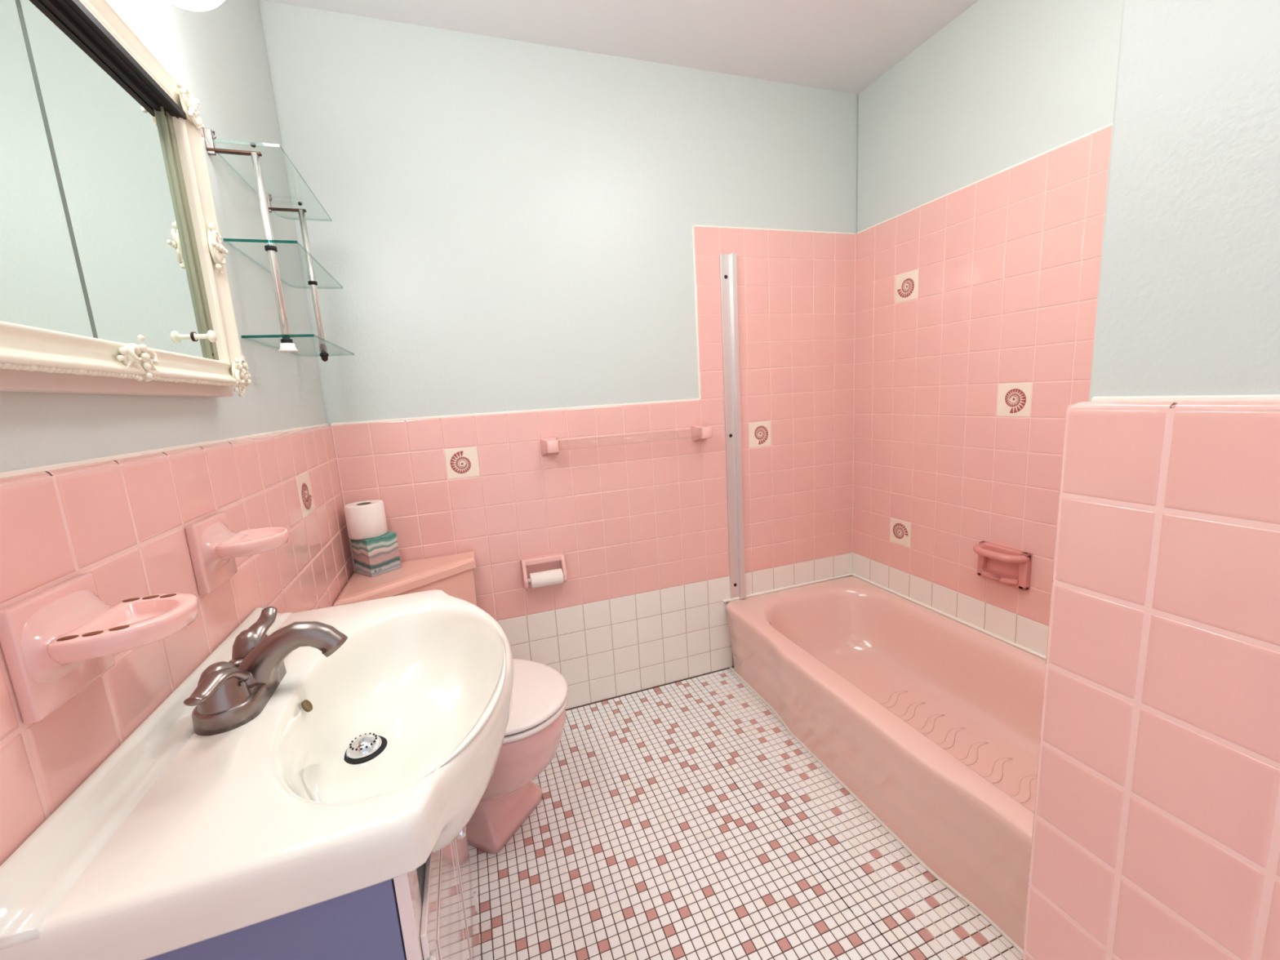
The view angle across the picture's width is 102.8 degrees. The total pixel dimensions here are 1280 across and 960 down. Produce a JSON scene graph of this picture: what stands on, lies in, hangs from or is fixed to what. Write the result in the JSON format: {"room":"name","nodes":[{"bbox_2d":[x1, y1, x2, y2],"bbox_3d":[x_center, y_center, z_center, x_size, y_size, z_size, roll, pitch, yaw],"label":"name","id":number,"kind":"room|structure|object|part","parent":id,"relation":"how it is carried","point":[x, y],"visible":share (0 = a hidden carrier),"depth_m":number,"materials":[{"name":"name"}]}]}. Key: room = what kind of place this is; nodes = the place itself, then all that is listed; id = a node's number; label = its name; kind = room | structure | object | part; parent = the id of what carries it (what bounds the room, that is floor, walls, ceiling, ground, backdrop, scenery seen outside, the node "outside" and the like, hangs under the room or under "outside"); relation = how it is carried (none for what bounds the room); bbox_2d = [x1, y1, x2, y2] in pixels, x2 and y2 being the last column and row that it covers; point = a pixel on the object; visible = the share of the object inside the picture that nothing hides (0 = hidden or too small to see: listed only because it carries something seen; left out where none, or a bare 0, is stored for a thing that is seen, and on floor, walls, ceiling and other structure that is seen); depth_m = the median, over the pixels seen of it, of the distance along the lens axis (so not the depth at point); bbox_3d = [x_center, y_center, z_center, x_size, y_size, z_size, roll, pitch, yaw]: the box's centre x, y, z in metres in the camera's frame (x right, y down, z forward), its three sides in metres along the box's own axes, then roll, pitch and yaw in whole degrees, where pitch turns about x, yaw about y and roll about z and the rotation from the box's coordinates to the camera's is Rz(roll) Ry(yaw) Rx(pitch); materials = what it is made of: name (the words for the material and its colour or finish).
{"room":"bathroom","nodes":[
{"label":"bathroom","id":0,"kind":"room"},
{"bbox_2d":[0,0,354,865],"bbox_3d":[-0.611,0.015,0.424,0.100,2.392,2.550,-7,10,-18],"label":"wall","id":1,"kind":"structure","parent":0,"point":[108,487],"depth_m":0.77,"materials":[{"name":"pink tile"}]},
{"bbox_2d":[0,573,199,724],"bbox_3d":[-0.511,0.151,0.509,0.113,0.106,0.120,-7,10,-18],"label":"toothbrush holder","id":2,"kind":"object","parent":1,"relation":"attached to","point":[55,641],"visible":1,"depth_m":0.47,"materials":[{"name":"pink ceramic"}]},
{"bbox_2d":[0,0,251,397],"bbox_3d":[-0.618,-0.340,0.554,0.067,0.490,0.676,-7,10,-18],"label":"mirror","id":3,"kind":"object","parent":1,"relation":"attached to","point":[114,280],"visible":1,"depth_m":0.60,"materials":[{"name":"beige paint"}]},
{"bbox_3d":[-0.667,-0.220,0.783,0.027,0.018,0.018,-7,10,-18],"label":"knob","id":4,"kind":"part","parent":3,"relation":"part of","materials":[{"name":"beige"}]},
{"bbox_2d":[164,0,224,11],"bbox_3d":[-0.597,-0.718,0.497,0.156,0.128,0.620,-7,10,-18],"label":"vanity light","id":5,"kind":"object","parent":1,"relation":"attached to","point":[192,5],"visible":1,"depth_m":0.75,"materials":[{"name":"white glass"}]},
{"bbox_2d":[184,511,288,595],"bbox_3d":[-0.621,0.106,0.812,0.108,0.106,0.108,-7,10,-18],"label":"soap dish","id":6,"kind":"object","parent":1,"relation":"attached to","point":[214,548],"visible":1,"depth_m":0.77,"materials":[{"name":"pink ceramic"}]},
{"bbox_2d":[203,127,328,361],"bbox_3d":[-0.829,-0.503,1.225,0.132,0.420,0.440,-7,10,-18],"label":"shelf unit","id":7,"kind":"object","parent":1,"relation":"attached to","point":[286,344],"visible":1,"depth_m":1.05,"materials":[{"name":"silver glass"}]},
{"bbox_3d":[-0.793,-0.650,0.998,0.088,0.024,0.011,-7,10,-18],"label":"bracket arm","id":8,"kind":"part","parent":7,"relation":"part of","materials":[{"name":"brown metal"}]},
{"bbox_3d":[-0.829,-0.507,1.225,0.125,0.005,0.440,-7,10,-18],"label":"glass shelf","id":9,"kind":"part","parent":7,"relation":"part of","materials":[{"name":"glass"}]},
{"bbox_3d":[-0.751,-0.466,1.041,0.014,0.364,0.014,-7,10,-18],"label":"rod","id":10,"kind":"part","parent":7,"relation":"part of","materials":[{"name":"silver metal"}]},
{"bbox_3d":[-0.816,-0.326,1.256,0.128,0.005,0.440,-7,10,-18],"label":"glass shelf","id":11,"kind":"part","parent":7,"relation":"part of","materials":[{"name":"glass"}]},
{"bbox_3d":[-0.898,-0.695,1.295,0.088,0.024,0.011,-7,10,-18],"label":"bracket arm","id":12,"kind":"part","parent":7,"relation":"part of","materials":[{"name":"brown metal"}]},
{"bbox_3d":[-0.856,-0.510,1.338,0.014,0.364,0.014,-7,10,-18],"label":"rod","id":13,"kind":"part","parent":7,"relation":"part of","materials":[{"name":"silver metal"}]},
{"bbox_2d":[296,471,315,518],"bbox_3d":[-0.851,0.036,1.301,0.002,0.106,0.106,-7,10,-18],"label":"decorative tile","id":14,"kind":"structure","parent":1,"relation":"attached to","point":[304,490],"depth_m":1.29,"materials":[{"name":"beige tile"}]},
{"bbox_2d":[257,0,858,709],"bbox_3d":[-0.030,-0.290,2.002,2.262,2.392,0.102,-7,10,-18],"label":"wall","id":15,"kind":"structure","parent":0,"point":[514,245],"depth_m":1.86,"materials":[{"name":"white paint"}]},
{"bbox_2d":[444,446,479,479],"bbox_3d":[-0.618,-0.059,1.777,0.106,0.106,0.002,-7,10,-18],"label":"decorative tile","id":16,"kind":"structure","parent":15,"relation":"attached to","point":[461,463],"depth_m":1.78,"materials":[{"name":"beige tile"}]},
{"bbox_2d":[520,552,567,589],"bbox_3d":[-0.354,0.344,1.897,0.158,0.117,0.063,-7,10,-18],"label":"toilet paper holder","id":17,"kind":"object","parent":15,"relation":"attached to","point":[553,561],"visible":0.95,"depth_m":1.90,"materials":[{"name":"pink ceramic"}]},
{"bbox_2d":[529,568,564,588],"bbox_3d":[-0.345,0.363,1.886,0.117,0.055,0.055,-7,10,-18],"label":"toilet roll","id":18,"kind":"object","parent":17,"relation":"on","point":[546,578],"visible":0.95,"depth_m":1.87,"materials":[{"name":"beige paper"}]},
{"bbox_2d":[540,424,711,455],"bbox_3d":[-0.034,-0.151,1.927,0.664,0.064,0.079,-7,10,-18],"label":"towel bar","id":19,"kind":"object","parent":15,"relation":"attached to","point":[549,446],"visible":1,"depth_m":1.87,"materials":[{"name":"pink ceramic"}]},
{"bbox_3d":[-0.318,-0.117,1.831,0.062,0.064,0.079,-7,10,-18],"label":"post","id":20,"kind":"part","parent":19,"relation":"part of","materials":[{"name":"pink ceramic"}]},
{"bbox_3d":[0.249,-0.184,2.022,0.062,0.064,0.079,-7,10,-18],"label":"post","id":21,"kind":"part","parent":19,"relation":"part of","materials":[{"name":"pink ceramic"}]},
{"bbox_2d":[719,253,746,599],"bbox_3d":[0.385,-0.181,2.102,0.066,1.416,0.021,-7,10,-18],"label":"channel","id":22,"kind":"object","parent":15,"relation":"attached to","point":[728,263],"visible":1,"depth_m":2.09,"materials":[{"name":"silver metal"}]},
{"bbox_2d":[748,421,771,448],"bbox_3d":[0.506,-0.192,2.155,0.106,0.106,0.002,-7,10,-18],"label":"decorative tile","id":23,"kind":"structure","parent":15,"relation":"attached to","point":[759,432],"depth_m":2.15,"materials":[{"name":"beige tile"}]},
{"bbox_2d":[261,0,978,94],"bbox_3d":[0.317,-1.329,0.606,2.262,0.080,2.650,-7,10,-18],"label":"ceiling","id":24,"kind":"structure","parent":0,"point":[842,46],"depth_m":1.65,"materials":[{"name":"white paint"}]},
{"bbox_2d":[467,666,1022,959],"bbox_3d":[0.463,1.074,1.015,2.262,0.060,2.650,-7,10,-18],"label":"floor","id":25,"kind":"structure","parent":0,"point":[682,820],"depth_m":1.35,"materials":[{"name":"white tile"}]},
{"bbox_2d":[145,826,479,959],"bbox_3d":[-0.420,0.731,0.790,0.328,0.797,0.598,-7,10,-18],"label":"vanity cabinet","id":26,"kind":"object","parent":25,"relation":"on","point":[428,912],"visible":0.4,"depth_m":0.49,"materials":[{"name":"purple laminate"}]},
{"bbox_2d":[0,589,514,959],"bbox_3d":[-0.399,0.336,0.738,0.429,0.178,0.634,-7,10,-18],"label":"sink basin","id":27,"kind":"object","parent":26,"relation":"in","point":[180,837],"visible":0.87,"depth_m":0.51,"materials":[{"name":"white ceramic"}]},
{"bbox_2d":[183,606,347,735],"bbox_3d":[-0.517,0.242,0.687,0.160,0.092,0.180,3,12,34],"label":"faucet","id":28,"kind":"object","parent":27,"relation":"on","point":[228,695],"visible":1,"depth_m":0.67,"materials":[{"name":"silver metal"}]},
{"bbox_3d":[-0.504,0.243,0.609,0.033,0.028,0.073,-3,10,2],"label":"lever","id":29,"kind":"part","parent":28,"relation":"part of","materials":[{"name":"silver metal"}]},
{"bbox_3d":[-0.514,0.249,0.627,0.053,0.052,0.053,-7,10,-18],"label":"handle","id":30,"kind":"part","parent":28,"relation":"part of","materials":[{"name":"silver metal"}]},
{"bbox_3d":[-0.545,0.255,0.694,0.022,0.024,0.022,-7,10,-18],"label":"lift rod","id":31,"kind":"part","parent":28,"relation":"part of","materials":[{"name":"silver metal"}]},
{"bbox_3d":[-0.528,0.278,0.680,0.069,0.025,0.161,-7,10,-18],"label":"plate","id":32,"kind":"part","parent":28,"relation":"part of","materials":[{"name":"silver metal"}]},
{"bbox_3d":[-0.547,0.235,0.721,0.053,0.052,0.053,-7,10,-18],"label":"handle","id":33,"kind":"part","parent":28,"relation":"part of","materials":[{"name":"silver metal"}]},
{"bbox_3d":[-0.545,0.215,0.735,0.033,0.044,0.069,-4,10,-1],"label":"lever","id":34,"kind":"part","parent":28,"relation":"part of","materials":[{"name":"silver metal"}]},
{"bbox_3d":[-0.481,0.235,0.690,0.155,0.083,0.060,-7,10,-18],"label":"spout","id":35,"kind":"part","parent":28,"relation":"part of","materials":[{"name":"silver metal"}]},
{"bbox_2d":[343,733,386,764],"bbox_3d":[-0.404,0.387,0.749,0.061,0.020,0.061,-7,10,-18],"label":"strainer","id":36,"kind":"object","parent":27,"relation":"in","point":[365,748],"visible":1,"depth_m":0.74,"materials":[{"name":"silver metal"}]},
{"bbox_3d":[-0.303,0.707,0.828,0.012,0.777,0.598,-7,10,-18],"label":"frame","id":37,"kind":"part","parent":26,"relation":"part of","materials":[{"name":"white paint"}]},
{"bbox_3d":[-0.243,0.757,0.699,0.008,0.655,0.285,-7,10,-18],"label":"door","id":38,"kind":"part","parent":26,"relation":"part of","materials":[{"name":"white paint"}]},
{"bbox_3d":[-0.279,0.535,0.778,0.028,0.025,0.025,-7,10,-18],"label":"knob","id":39,"kind":"part","parent":26,"relation":"part of","materials":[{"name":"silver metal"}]},
{"bbox_3d":[-0.340,0.716,0.972,0.008,0.655,0.289,-7,10,-18],"label":"door","id":40,"kind":"part","parent":26,"relation":"part of","materials":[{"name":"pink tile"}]},
{"bbox_2d":[333,551,568,853],"bbox_3d":[-0.540,0.654,1.541,0.588,0.709,0.681,-7,10,-18],"label":"toilet","id":41,"kind":"object","parent":25,"relation":"on","point":[534,731],"visible":0.43,"depth_m":1.43,"materials":[{"name":"pink ceramic"}]},
{"bbox_2d":[350,531,400,576],"bbox_3d":[-0.852,0.234,1.650,0.098,0.118,0.098,3,12,34],"label":"tissue box","id":42,"kind":"object","parent":41,"relation":"on","point":[372,557],"visible":0.86,"depth_m":1.62,"materials":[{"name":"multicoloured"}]},
{"bbox_2d":[343,499,387,539],"bbox_3d":[-0.873,0.125,1.629,0.112,0.104,0.112,-7,10,-18],"label":"toilet roll","id":43,"kind":"object","parent":42,"relation":"on","point":[365,519],"visible":1,"depth_m":1.59,"materials":[{"name":"beige paper"}]},
{"bbox_3d":[-0.717,0.310,1.619,0.382,0.038,0.322,-7,10,-18],"label":"tank lid","id":44,"kind":"part","parent":41,"relation":"part of","materials":[{"name":"pink ceramic"}]},
{"bbox_3d":[-0.705,0.512,1.655,0.362,0.372,0.300,-7,10,-18],"label":"tank","id":45,"kind":"part","parent":41,"relation":"part of","materials":[{"name":"pink ceramic"}]},
{"bbox_3d":[-0.452,0.818,1.493,0.535,0.393,0.338,1,11,26],"label":"bowl","id":46,"kind":"part","parent":41,"relation":"part of","materials":[{"name":"pink ceramic"}]},
{"bbox_3d":[-0.398,0.593,1.421,0.382,0.016,0.382,-7,10,-18],"label":"seat lid","id":47,"kind":"part","parent":41,"relation":"part of","materials":[{"name":"pink plastic"}]},
{"bbox_2d":[723,573,1046,955],"bbox_3d":[0.926,0.743,1.647,0.724,0.324,1.491,-7,10,-18],"label":"bathtub","id":48,"kind":"object","parent":25,"relation":"on","point":[929,717],"visible":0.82,"depth_m":1.65,"materials":[{"name":"pink ceramic"}]},
{"bbox_2d":[853,0,1123,656],"bbox_3d":[1.252,-0.299,1.599,0.100,2.392,1.500,-7,10,-18],"label":"wall","id":49,"kind":"structure","parent":0,"point":[984,153],"depth_m":1.71,"materials":[{"name":"pink tile"}]},
{"bbox_2d":[889,517,911,547],"bbox_3d":[1.083,0.218,2.129,0.002,0.106,0.106,-7,10,-18],"label":"decorative tile","id":50,"kind":"structure","parent":49,"relation":"attached to","point":[900,531],"depth_m":2.13,"materials":[{"name":"beige tile"}]},
{"bbox_2d":[895,269,918,303],"bbox_3d":[1.024,-0.743,1.965,0.002,0.106,0.106,-7,10,-18],"label":"decorative tile","id":51,"kind":"structure","parent":49,"relation":"attached to","point":[906,283],"depth_m":1.96,"materials":[{"name":"beige tile"}]},
{"bbox_2d":[973,540,1032,591],"bbox_3d":[1.189,0.288,1.704,0.086,0.124,0.170,-7,10,-18],"label":"soap dish","id":52,"kind":"object","parent":49,"relation":"attached to","point":[1005,565],"visible":1,"depth_m":1.69,"materials":[{"name":"pink ceramic"}]},
{"bbox_2d":[996,382,1031,417],"bbox_3d":[1.194,-0.255,1.633,0.002,0.106,0.106,-7,10,-18],"label":"decorative tile","id":53,"kind":"structure","parent":49,"relation":"attached to","point":[1014,400],"depth_m":1.63,"materials":[{"name":"beige tile"}]},
{"bbox_2d":[1022,0,1279,959],"bbox_3d":[1.192,-0.068,0.265,1.110,2.392,1.085,-7,10,-18],"label":"wall partition","id":54,"kind":"structure","parent":0,"point":[1156,834],"depth_m":0.51,"materials":[{"name":"pink tile"}]}
]}

